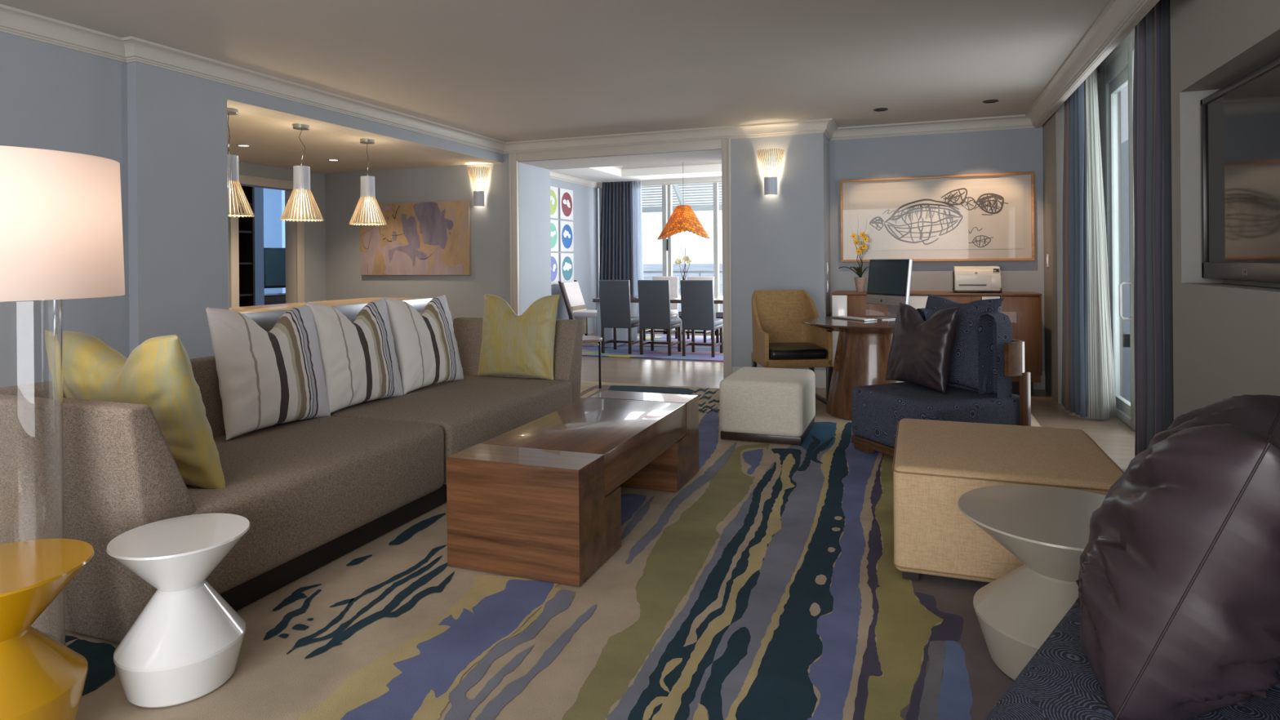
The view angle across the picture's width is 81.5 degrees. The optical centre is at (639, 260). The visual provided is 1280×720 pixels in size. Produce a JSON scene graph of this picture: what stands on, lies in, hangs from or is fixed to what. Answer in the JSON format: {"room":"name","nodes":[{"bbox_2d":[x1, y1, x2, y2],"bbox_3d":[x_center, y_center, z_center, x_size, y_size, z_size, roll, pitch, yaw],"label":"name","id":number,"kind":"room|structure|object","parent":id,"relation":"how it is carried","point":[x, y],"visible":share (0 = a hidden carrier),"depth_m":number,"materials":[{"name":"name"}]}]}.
{"room":"hotel room","nodes":[
{"label":"hotel room","id":0,"kind":"room"},
{"bbox_2d":[0,31,502,359],"bbox_3d":[-3.479,-0.020,3.648,0.230,2.600,10.400,0,0,20],"label":"wall","id":1,"kind":"structure","parent":0,"point":[166,130],"depth_m":4.57,"materials":[{"name":"paint"}]},
{"bbox_2d":[0,0,1150,154],"bbox_3d":[-0.760,-1.284,2.911,5.560,0.118,10.930,0,0,20],"label":"trim","id":2,"kind":"structure","parent":1,"relation":"attached to","point":[1117,15],"depth_m":5.80,"materials":[{"name":"paint"}]},
{"bbox_2d":[254,186,285,305],"bbox_3d":[-5.555,-0.051,9.493,2.750,2.700,6.100,0,0,20],"label":"wall","id":3,"kind":"structure","parent":0,"point":[269,203],"depth_m":11.93,"materials":[{"name":"blue paint"}]},
{"bbox_2d":[227,161,325,307],"bbox_3d":[-3.988,-0.015,6.186,2.500,2.600,6.000,0,0,20],"label":"wall","id":4,"kind":"structure","parent":0,"point":[314,231],"depth_m":9.18,"materials":[{"name":"paint"}]},
{"bbox_2d":[229,174,304,307],"bbox_3d":[-4.340,0.168,8.576,0.185,2.240,1.030,0,0,20],"label":"trim","id":5,"kind":"structure","parent":4,"relation":"attached to","point":[294,230],"depth_m":8.93,"materials":[{"name":"paint"}]},
{"bbox_2d":[228,297,432,331],"bbox_3d":[-2.728,0.819,6.274,0.705,0.910,2.242,0,0,20],"label":"countertop","id":6,"kind":"structure","parent":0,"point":[266,317],"depth_m":6.10,"materials":[{"name":"stone"}]},
{"bbox_2d":[226,98,502,173],"bbox_3d":[-5.691,-1.266,8.259,7.579,0.369,8.500,0,0,20],"label":"ceiling","id":7,"kind":"structure","parent":0,"point":[274,142],"depth_m":7.27,"materials":[{"name":"paint"}]},
{"bbox_2d":[226,107,254,217],"bbox_3d":[-2.999,-0.718,5.420,0.330,0.779,0.330,0,0,20],"label":"pendant","id":8,"kind":"object","parent":7,"relation":"hanging from","point":[233,160],"visible":0.54,"depth_m":5.39,"materials":[{"name":"beige wood"}]},
{"bbox_2d":[236,144,251,146],"bbox_3d":[-3.773,-1.098,7.074,0.128,0.007,0.128,0,0,20],"label":"recessed light","id":9,"kind":"object","parent":7,"relation":"in","point":[241,145],"visible":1,"depth_m":7.08,"materials":[{"name":"metal"}]},
{"bbox_2d":[280,123,324,221],"bbox_3d":[-2.763,-0.720,6.068,0.330,0.779,0.330,0,0,20],"label":"pendant","id":10,"kind":"object","parent":7,"relation":"hanging from","point":[301,195],"visible":1,"depth_m":6.01,"materials":[{"name":"beige wood"}]},
{"bbox_2d":[348,138,386,225],"bbox_3d":[-2.497,-0.723,6.812,0.330,0.779,0.330,0,0,20],"label":"pendant","id":11,"kind":"object","parent":7,"relation":"hanging from","point":[367,192],"visible":1,"depth_m":6.75,"materials":[{"name":"beige wood"}]},
{"bbox_2d":[0,0,1111,142],"bbox_3d":[-0.744,-1.384,2.985,5.580,0.080,11.080,0,0,20],"label":"ceiling","id":12,"kind":"structure","parent":0,"point":[503,70],"depth_m":4.79,"materials":[{"name":"paint"}]},
{"bbox_2d":[873,107,888,111],"bbox_3d":[2.174,-1.365,6.709,0.128,0.007,0.128,0,0,20],"label":"recessed light","id":13,"kind":"object","parent":12,"relation":"in","point":[881,108],"visible":1,"depth_m":6.71,"materials":[{"name":"metal"}]},
{"bbox_2d":[982,99,998,103],"bbox_3d":[3.017,-1.372,6.394,0.128,0.007,0.128,0,0,20],"label":"recessed light","id":14,"kind":"object","parent":12,"relation":"in","point":[988,101],"visible":1,"depth_m":6.39,"materials":[{"name":"metal"}]},
{"bbox_2d":[550,177,599,335],"bbox_3d":[-1.503,-0.187,11.342,0.150,2.900,4.100,0,0,20],"label":"wall","id":15,"kind":"structure","parent":0,"point":[585,220],"depth_m":12.64,"materials":[{"name":"paint"}]},
{"bbox_2d":[550,186,558,218],"bbox_3d":[-1.376,-0.908,11.442,0.024,0.490,0.470,0,0,20],"label":"picture","id":16,"kind":"object","parent":15,"relation":"attached to","point":[553,190],"visible":0.62,"depth_m":11.53},
{"bbox_2d":[550,219,558,251],"bbox_3d":[-1.372,-0.393,11.442,0.024,0.490,0.470,0,0,20],"label":"picture","id":17,"kind":"object","parent":15,"relation":"attached to","point":[554,224],"visible":0.59,"depth_m":11.54},
{"bbox_2d":[551,253,558,284],"bbox_3d":[-1.367,0.122,11.442,0.024,0.490,0.470,0,0,20],"label":"picture","id":18,"kind":"object","parent":15,"relation":"attached to","point":[554,256],"visible":0.57,"depth_m":11.53},
{"bbox_2d":[559,187,573,220],"bbox_3d":[-1.184,-0.910,11.957,0.024,0.490,0.470,0,0,20],"label":"picture","id":19,"kind":"object","parent":15,"relation":"attached to","point":[566,196],"visible":1,"depth_m":11.92},
{"bbox_2d":[559,220,573,251],"bbox_3d":[-1.179,-0.395,11.957,0.024,0.490,0.470,0,0,20],"label":"picture","id":20,"kind":"object","parent":15,"relation":"attached to","point":[566,228],"visible":1,"depth_m":11.92},
{"bbox_2d":[560,253,573,282],"bbox_3d":[-1.175,0.120,11.957,0.024,0.490,0.470,0,0,20],"label":"picture","id":21,"kind":"object","parent":15,"relation":"attached to","point":[566,260],"visible":0.83,"depth_m":11.93},
{"bbox_2d":[550,170,721,188],"bbox_3d":[1.279,-1.361,10.315,5.800,0.120,3.830,0,0,20],"label":"trim","id":22,"kind":"structure","parent":15,"relation":"attached to","point":[553,175],"depth_m":12.49,"materials":[{"name":"paint"}]},
{"bbox_2d":[598,182,719,335],"bbox_3d":[1.968,-0.127,12.133,5.800,2.720,0.110,0,0,20],"label":"window","id":23,"kind":"structure","parent":15,"relation":"in","point":[667,242],"depth_m":12.64,"materials":[{"name":"paint"}]},
{"bbox_2d":[518,149,721,169],"bbox_3d":[-0.131,-1.136,8.387,2.375,0.006,0.770,0,0,20],"label":"ceiling","id":24,"kind":"structure","parent":0,"point":[712,154],"depth_m":8.35,"materials":[{"name":"paint"}]},
{"bbox_2d":[550,164,721,182],"bbox_3d":[1.315,-1.581,10.418,6.000,0.360,4.050,0,0,20],"label":"ceiling","id":25,"kind":"structure","parent":0,"point":[602,174],"depth_m":11.98,"materials":[{"name":"paint"}]},
{"bbox_2d":[599,181,643,333],"bbox_3d":[-0.339,-0.067,12.814,0.846,2.600,0.131,0,0,17],"label":"drape","id":26,"kind":"object","parent":25,"relation":"hanging from","point":[621,255],"visible":0.69,"depth_m":12.79,"materials":[{"name":"grey fabric"}]},
{"bbox_2d":[613,160,721,168],"bbox_3d":[1.210,-1.578,10.351,4.150,0.115,2.450,0,0,20],"label":"trim","id":27,"kind":"structure","parent":25,"relation":"attached to","point":[716,162],"depth_m":11.90,"materials":[{"name":"paint"}]},
{"bbox_2d":[657,162,710,239],"bbox_3d":[0.625,-0.965,10.757,0.790,1.298,0.548,0,0,20],"label":"pendant","id":28,"kind":"object","parent":25,"relation":"hanging from","point":[683,218],"visible":1,"depth_m":10.61,"materials":[{"name":"orange"}]},
{"bbox_2d":[324,125,1044,371],"bbox_3d":[0.151,-0.201,8.269,8.700,2.900,0.800,0,0,20],"label":"wall","id":29,"kind":"structure","parent":0,"point":[787,239],"depth_m":7.53,"materials":[{"name":"paint"}]},
{"bbox_2d":[360,200,471,275],"bbox_3d":[-2.702,-0.264,8.877,1.560,0.865,0.052,0,0,20],"label":"abstract painting","id":30,"kind":"object","parent":29,"relation":"attached to","point":[427,237],"visible":0.97,"depth_m":8.82,"materials":[{"name":"paint"}]},
{"bbox_2d":[466,166,489,206],"bbox_3d":[-1.873,-0.849,8.510,0.274,0.440,0.162,0,0,20],"label":"sconce","id":31,"kind":"object","parent":29,"relation":"attached to","point":[478,191],"visible":1,"depth_m":8.50,"materials":[{"name":"beige metal"}]},
{"bbox_2d":[511,138,729,378],"bbox_3d":[-0.263,0.011,8.002,2.542,2.482,0.052,0,0,20],"label":"trim","id":32,"kind":"structure","parent":29,"relation":"attached to","point":[713,144],"depth_m":7.84,"materials":[{"name":"paint"}]},
{"bbox_2d":[756,148,784,195],"bbox_3d":[1.279,-0.876,7.332,0.274,0.440,0.162,0,0,20],"label":"sconce","id":33,"kind":"object","parent":29,"relation":"attached to","point":[770,177],"visible":1,"depth_m":7.32,"materials":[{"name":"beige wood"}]},
{"bbox_2d":[732,365,1044,389],"bbox_3d":[2.385,1.145,7.287,2.890,0.168,0.546,0,0,20],"label":"baseboard","id":34,"kind":"structure","parent":29,"relation":"attached to","point":[820,375],"depth_m":7.22,"materials":[{"name":"paint"}]},
{"bbox_2d":[840,171,1035,262],"bbox_3d":[2.901,-0.417,7.348,1.776,0.842,0.060,0,0,20],"label":"framed drawing","id":35,"kind":"object","parent":29,"relation":"attached to","point":[990,216],"visible":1,"depth_m":7.32,"materials":[{"name":"beige paper"}]},
{"bbox_2d":[580,332,1135,472],"bbox_3d":[-2.800,1.304,5.907,12.600,0.060,15.100,0,0,20],"label":"floor","id":36,"kind":"structure","parent":0,"point":[1113,436],"depth_m":7.58,"materials":[{"name":"brown wood"}]},
{"bbox_2d":[238,185,255,306],"bbox_3d":[-5.242,0.146,9.185,0.350,2.300,0.840,0,0,20],"label":"bookcase","id":37,"kind":"object","parent":36,"relation":"on","point":[246,224],"visible":0.1,"depth_m":9.52,"materials":[{"name":"brown wood"}]},
{"bbox_2d":[264,293,285,305],"bbox_3d":[-5.236,0.888,10.968,0.520,0.815,1.540,0,0,20],"label":"media console","id":38,"kind":"object","parent":36,"relation":"on","point":[273,298],"visible":0.02,"depth_m":10.50,"materials":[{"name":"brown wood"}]},
{"bbox_2d":[263,247,285,293],"bbox_3d":[-5.142,0.144,10.866,0.280,0.670,0.720,-1,0,40],"label":"television","id":39,"kind":"object","parent":38,"relation":"on","point":[274,259],"visible":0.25,"depth_m":10.70,"materials":[{"name":"black plastic"}]},
{"bbox_2d":[65,381,1040,719],"bbox_3d":[0.103,1.243,3.792,4.160,0.011,6.870,0,0,20],"label":"area rug","id":40,"kind":"object","parent":36,"relation":"on","point":[767,586],"visible":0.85,"depth_m":2.54,"materials":[{"name":"multicoloured carpet"}]},
{"bbox_2d":[0,538,94,719],"bbox_3d":[-1.615,1.010,1.855,0.410,0.482,0.410,0,0,20],"label":"side table","id":41,"kind":"object","parent":40,"relation":"on","point":[42,677],"visible":1,"depth_m":1.83,"materials":[{"name":"yellow paint"}]},
{"bbox_2d":[0,145,124,645],"bbox_3d":[-1.867,0.474,2.193,0.576,1.559,0.576,0,0,20],"label":"lamp","id":42,"kind":"object","parent":40,"relation":"on","point":[61,238],"visible":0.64,"depth_m":2.12,"materials":[{"name":"white fabric"}]},
{"bbox_2d":[106,513,250,707],"bbox_3d":[-1.364,1.030,2.212,0.364,0.437,0.364,0,0,20],"label":"side table","id":43,"kind":"object","parent":40,"relation":"on","point":[185,643],"visible":1,"depth_m":2.12,"materials":[{"name":"white paint"}]},
{"bbox_2d":[62,317,582,643],"bbox_3d":[-1.455,0.841,3.994,1.065,0.817,3.306,0,0,20],"label":"sofa","id":44,"kind":"object","parent":40,"relation":"on","point":[313,492],"visible":0.53,"depth_m":2.98,"materials":[{"name":"fabric"}]},
{"bbox_2d":[62,330,225,488],"bbox_3d":[-1.876,0.550,2.780,0.723,0.593,0.268,-1,0,23],"label":"pillow","id":45,"kind":"object","parent":44,"relation":"on","point":[157,374],"visible":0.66,"depth_m":2.64,"materials":[{"name":"yellow fabric"}]},
{"bbox_2d":[204,305,331,439],"bbox_3d":[-1.854,0.531,3.758,0.238,0.634,0.665,0,0,24],"label":"striped pillow","id":46,"kind":"object","parent":44,"relation":"on","point":[275,376],"visible":1,"depth_m":3.63,"materials":[{"name":"fabric"}]},
{"bbox_2d":[306,297,403,413],"bbox_3d":[-1.640,0.531,4.329,0.236,0.618,0.642,-1,0,23],"label":"striped pillow","id":47,"kind":"object","parent":44,"relation":"on","point":[359,361],"visible":0.98,"depth_m":4.22,"materials":[{"name":"fabric"}]},
{"bbox_2d":[384,294,463,394],"bbox_3d":[-1.419,0.533,4.936,0.236,0.610,0.662,0,0,20],"label":"striped pillow","id":48,"kind":"object","parent":44,"relation":"on","point":[426,348],"visible":0.98,"depth_m":4.80,"materials":[{"name":"fabric"}]},
{"bbox_2d":[477,293,559,379],"bbox_3d":[-0.870,0.531,5.285,0.630,0.593,0.182,-1,0,23],"label":"pillow","id":49,"kind":"object","parent":44,"relation":"on","point":[513,344],"visible":1,"depth_m":5.21,"materials":[{"name":"yellow fabric"}]},
{"bbox_2d":[446,390,698,586],"bbox_3d":[-0.221,1.017,3.699,0.596,0.444,1.650,0,0,20],"label":"coffee table","id":50,"kind":"object","parent":40,"relation":"on","point":[540,499],"visible":1,"depth_m":3.01,"materials":[{"name":"brown wood"}]},
{"bbox_2d":[582,335,602,388],"bbox_3d":[-0.607,0.999,7.297,0.480,0.486,0.480,0,0,20],"label":"end table","id":51,"kind":"object","parent":40,"relation":"on","point":[586,339],"visible":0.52,"depth_m":7.23,"materials":[{"name":"metal"}]},
{"bbox_2d":[719,366,815,444],"bbox_3d":[0.934,1.023,5.371,0.575,0.412,0.710,0,0,20],"label":"ottoman","id":52,"kind":"object","parent":40,"relation":"on","point":[757,404],"visible":1,"depth_m":5.06,"materials":[{"name":"beige fabric"}]},
{"bbox_2d":[751,289,832,404],"bbox_3d":[1.315,0.747,6.563,0.580,0.957,0.700,0,0,-4],"label":"armchair","id":53,"kind":"object","parent":40,"relation":"on","point":[780,340],"visible":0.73,"depth_m":6.73,"materials":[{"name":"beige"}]},
{"bbox_2d":[768,342,827,359],"bbox_3d":[1.321,0.783,6.473,0.490,0.090,0.520,0,0,-4],"label":"seat cushion","id":54,"kind":"object","parent":53,"relation":"on","point":[777,351],"depth_m":6.23,"materials":[{"name":"black leather"}]},
{"bbox_2d":[800,315,902,419],"bbox_3d":[1.892,0.852,5.989,1.160,0.737,1.160,0,0,20],"label":"round pedestal table","id":55,"kind":"object","parent":40,"relation":"on","point":[863,348],"visible":0.58,"depth_m":5.76,"materials":[{"name":"brown wood"}]},
{"bbox_2d":[831,315,877,320],"bbox_3d":[1.782,0.476,6.189,0.130,0.014,0.430,-1,0,-22],"label":"keyboard","id":56,"kind":"object","parent":55,"relation":"on","point":[843,317],"visible":1,"depth_m":6.12,"materials":[{"name":"metal"}]},
{"bbox_2d":[866,258,912,319],"bbox_3d":[2.041,0.233,6.183,0.218,0.497,0.490,-1,0,-22],"label":"desktop computer","id":57,"kind":"object","parent":55,"relation":"on","point":[889,281],"visible":0.92,"depth_m":6.17,"materials":[{"name":"metal"}]},
{"bbox_2d":[851,307,1031,456],"bbox_3d":[1.857,0.770,4.679,0.751,0.902,0.771,0,0,-24],"label":"lounge chair","id":58,"kind":"object","parent":40,"relation":"on","point":[877,410],"visible":0.45,"depth_m":4.49,"materials":[{"name":"fabric"}]},
{"bbox_2d":[885,302,959,393],"bbox_3d":[1.813,0.546,4.806,0.210,0.526,0.560,0,0,-20],"label":"satin pillow","id":59,"kind":"object","parent":58,"relation":"on","point":[921,353],"visible":1,"depth_m":4.68,"materials":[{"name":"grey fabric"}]},
{"bbox_2d":[923,294,1004,392],"bbox_3d":[2.054,0.519,4.846,0.246,0.577,0.605,-1,0,-27],"label":"pillow","id":60,"kind":"object","parent":58,"relation":"on","point":[964,365],"visible":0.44,"depth_m":4.68,"materials":[{"name":"fabric"}]},
{"bbox_2d":[892,418,1124,582],"bbox_3d":[1.527,1.004,3.164,0.828,0.438,0.958,0,0,20],"label":"ottoman","id":61,"kind":"object","parent":40,"relation":"on","point":[935,463],"visible":0.59,"depth_m":2.84,"materials":[{"name":"beige fabric"}]},
{"bbox_2d":[957,484,1106,679],"bbox_3d":[1.280,0.995,2.247,0.584,0.462,0.584,0,0,20],"label":"side table","id":62,"kind":"object","parent":40,"relation":"on","point":[1046,528],"visible":0.54,"depth_m":2.18,"materials":[{"name":"grey paint"}]},
{"bbox_2d":[983,601,1279,719],"bbox_3d":[1.154,0.776,1.292,0.876,0.902,0.896,0,0,43],"label":"lounge chair","id":63,"kind":"object","parent":40,"relation":"on","point":[1059,682],"visible":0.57,"depth_m":1.41,"materials":[{"name":"fabric"}]},
{"bbox_2d":[1075,394,1279,719],"bbox_3d":[1.103,0.554,1.454,0.418,0.543,0.563,-1,0,44],"label":"satin pillow","id":64,"kind":"object","parent":63,"relation":"on","point":[1178,582],"visible":1,"depth_m":1.27,"materials":[{"name":"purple fabric"}]},
{"bbox_2d":[582,333,723,361],"bbox_3d":[1.155,1.232,10.637,4.700,0.013,2.870,0,0,20],"label":"dining rug","id":65,"kind":"object","parent":36,"relation":"on","point":[701,353],"visible":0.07,"depth_m":10.18,"materials":[{"name":"carpet"}]},
{"bbox_2d":[558,280,596,335],"bbox_3d":[-0.812,0.775,11.568,0.729,0.936,0.590,0,0,20],"label":"head chair","id":66,"kind":"object","parent":65,"relation":"on","point":[575,306],"visible":0.54,"depth_m":11.49,"materials":[{"name":"fabric"}]},
{"bbox_2d":[599,280,639,354],"bbox_3d":[-0.254,0.745,10.135,0.430,0.986,0.534,0,0,20],"label":"dining chair","id":67,"kind":"object","parent":65,"relation":"on","point":[615,295],"visible":0.8,"depth_m":9.92,"materials":[{"name":"grey fabric"}]},
{"bbox_2d":[592,295,723,347],"bbox_3d":[1.032,0.874,10.602,3.240,0.695,1.100,0,0,20],"label":"dining table","id":68,"kind":"object","parent":65,"relation":"on","point":[621,333],"visible":0.25,"depth_m":10.67,"materials":[{"name":"brown wood"}]},
{"bbox_2d":[674,247,692,289],"bbox_3d":[0.641,0.128,10.752,0.272,0.800,0.122,0,0,20],"label":"orchid","id":69,"kind":"object","parent":68,"relation":"on","point":[677,261],"visible":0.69,"depth_m":10.74,"materials":[{"name":"white plant"}]},
{"bbox_2d":[637,280,680,355],"bbox_3d":[0.266,0.741,9.940,0.430,0.986,0.534,0,0,20],"label":"dining chair","id":70,"kind":"object","parent":65,"relation":"on","point":[654,295],"visible":1,"depth_m":9.73,"materials":[{"name":"grey fabric"}]},
{"bbox_2d":[643,276,678,341],"bbox_3d":[0.328,0.740,11.694,0.430,0.986,0.534,0,0,20],"label":"dining chair","id":71,"kind":"object","parent":65,"relation":"on","point":[673,281],"visible":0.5,"depth_m":11.82,"materials":[{"name":"fabric"}]},
{"bbox_2d":[678,275,714,342],"bbox_3d":[0.876,0.735,11.489,0.430,0.986,0.534,0,0,20],"label":"dining chair","id":72,"kind":"object","parent":65,"relation":"on","point":[691,277],"visible":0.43,"depth_m":11.63,"materials":[{"name":"fabric"}]},
{"bbox_2d":[680,280,723,357],"bbox_3d":[0.814,0.736,9.736,0.430,0.986,0.534,0,0,20],"label":"dining chair","id":73,"kind":"object","parent":65,"relation":"on","point":[697,304],"visible":1,"depth_m":9.52,"materials":[{"name":"grey fabric"}]},
{"bbox_2d":[715,310,723,342],"bbox_3d":[1.424,0.731,11.284,0.430,0.986,0.534,0,0,20],"label":"dining chair","id":74,"kind":"object","parent":65,"relation":"on","point":[719,314],"visible":0.1,"depth_m":11.11,"materials":[{"name":"fabric"}]},
{"bbox_2d":[831,290,1042,395],"bbox_3d":[2.813,0.763,7.157,1.820,0.925,0.477,0,0,20],"label":"console","id":75,"kind":"object","parent":36,"relation":"on","point":[1023,308],"visible":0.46,"depth_m":6.72,"materials":[{"name":"brown wood"}]},
{"bbox_2d":[838,217,872,292],"bbox_3d":[2.123,-0.084,7.322,0.343,0.780,0.163,0,0,20],"label":"potted orchid","id":76,"kind":"object","parent":75,"relation":"on","point":[860,282],"visible":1,"depth_m":7.29,"materials":[{"name":"plant"}]},
{"bbox_2d":[952,266,1001,293],"bbox_3d":[3.180,0.172,7.023,0.410,0.250,0.278,0,0,20],"label":"printer","id":77,"kind":"object","parent":75,"relation":"on","point":[966,279],"visible":1,"depth_m":6.91,"materials":[{"name":"white plastic"}]},
{"bbox_2d":[1096,27,1134,73],"bbox_3d":[3.400,-1.660,5.199,0.640,0.040,3.930,0,0,20],"label":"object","id":78,"kind":"structure","parent":0,"point":[1134,28],"depth_m":5.74,"materials":[{"name":"paint"}]},
{"bbox_2d":[1061,68,1116,419],"bbox_3d":[3.510,-0.211,5.962,0.264,2.820,0.667,-1,0,1],"label":"drape","id":79,"kind":"object","parent":78,"relation":"hanging from","point":[1101,388],"visible":0.88,"depth_m":5.76,"materials":[{"name":"white fabric"}]},
{"bbox_2d":[1133,0,1173,456],"bbox_3d":[2.863,-0.205,4.130,0.117,2.820,0.509,0,0,4],"label":"drape","id":80,"kind":"object","parent":78,"relation":"hanging from","point":[1152,112],"visible":0.65,"depth_m":4.16,"materials":[{"name":"grey fabric"}]},
{"bbox_2d":[1097,29,1134,197],"bbox_3d":[3.468,-0.230,5.002,0.100,2.900,2.800,0,0,20],"label":"wall","id":81,"kind":"structure","parent":0,"point":[1131,37],"depth_m":6.16,"materials":[{"name":"white paint"}]},
{"bbox_2d":[1102,38,1135,431],"bbox_3d":[3.409,-0.180,4.981,0.155,2.800,2.480,0,0,20],"label":"door","id":82,"kind":"structure","parent":81,"relation":"in","point":[1118,74],"depth_m":5.77,"materials":[{"name":"white metal"}]},
{"bbox_2d":[1042,0,1279,420],"bbox_3d":[2.107,-0.198,1.844,0.540,2.860,10.930,0,0,20],"label":"wall","id":83,"kind":"structure","parent":0,"point":[1226,333],"depth_m":3.58,"materials":[{"name":"paint"}]},
{"bbox_2d":[1046,254,1048,266],"bbox_3d":[3.729,-0.003,6.806,0.012,0.116,0.070,0,0,20],"label":"wall switch","id":84,"kind":"object","parent":83,"relation":"attached to","point":[1046,255],"visible":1,"depth_m":6.78,"materials":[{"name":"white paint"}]},
{"bbox_2d":[1035,0,1159,128],"bbox_3d":[1.932,-1.427,1.905,0.190,0.400,10.930,0,0,20],"label":"trim","id":85,"kind":"structure","parent":83,"relation":"attached to","point":[1152,3],"depth_m":4.49,"materials":[{"name":"paint"}]},
{"bbox_2d":[1200,56,1279,283],"bbox_3d":[2.395,-0.356,2.499,0.086,0.890,2.560,0,0,20],"label":"television","id":86,"kind":"object","parent":83,"relation":"attached to","point":[1240,121],"visible":1,"depth_m":3.26,"materials":[{"name":"black plastic"}]},
{"bbox_3d":[3.216,1.282,12.867,11.000,0.080,2.050,0,0,20],"label":"floor","id":87,"kind":"structure","parent":0,"visible":0},
{"bbox_2d":[641,182,722,212],"bbox_3d":[2.187,-0.154,13.004,9.000,2.769,0.604,0,0,20],"label":"canopy","id":88,"kind":"object","parent":87,"relation":"on","point":[676,188],"visible":0.02,"depth_m":13.69,"materials":[{"name":"white metal"}]},
{"bbox_2d":[643,271,722,275],"bbox_3d":[2.567,0.713,13.988,9.010,1.070,0.040,0,0,20],"label":"balcony railing","id":89,"kind":"object","parent":87,"relation":"on","point":[699,272],"visible":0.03,"depth_m":14.57,"materials":[{"name":"white metal"}]},
{"label":"outside","id":90,"kind":"structure","parent":0,"visible":0},
{"bbox_2d":[643,263,723,324],"bbox_3d":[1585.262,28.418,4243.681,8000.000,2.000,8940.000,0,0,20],"label":"sea","id":91,"kind":"structure","parent":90,"point":[657,267],"depth_m":2990.31,"materials":[{"name":"liquid"}]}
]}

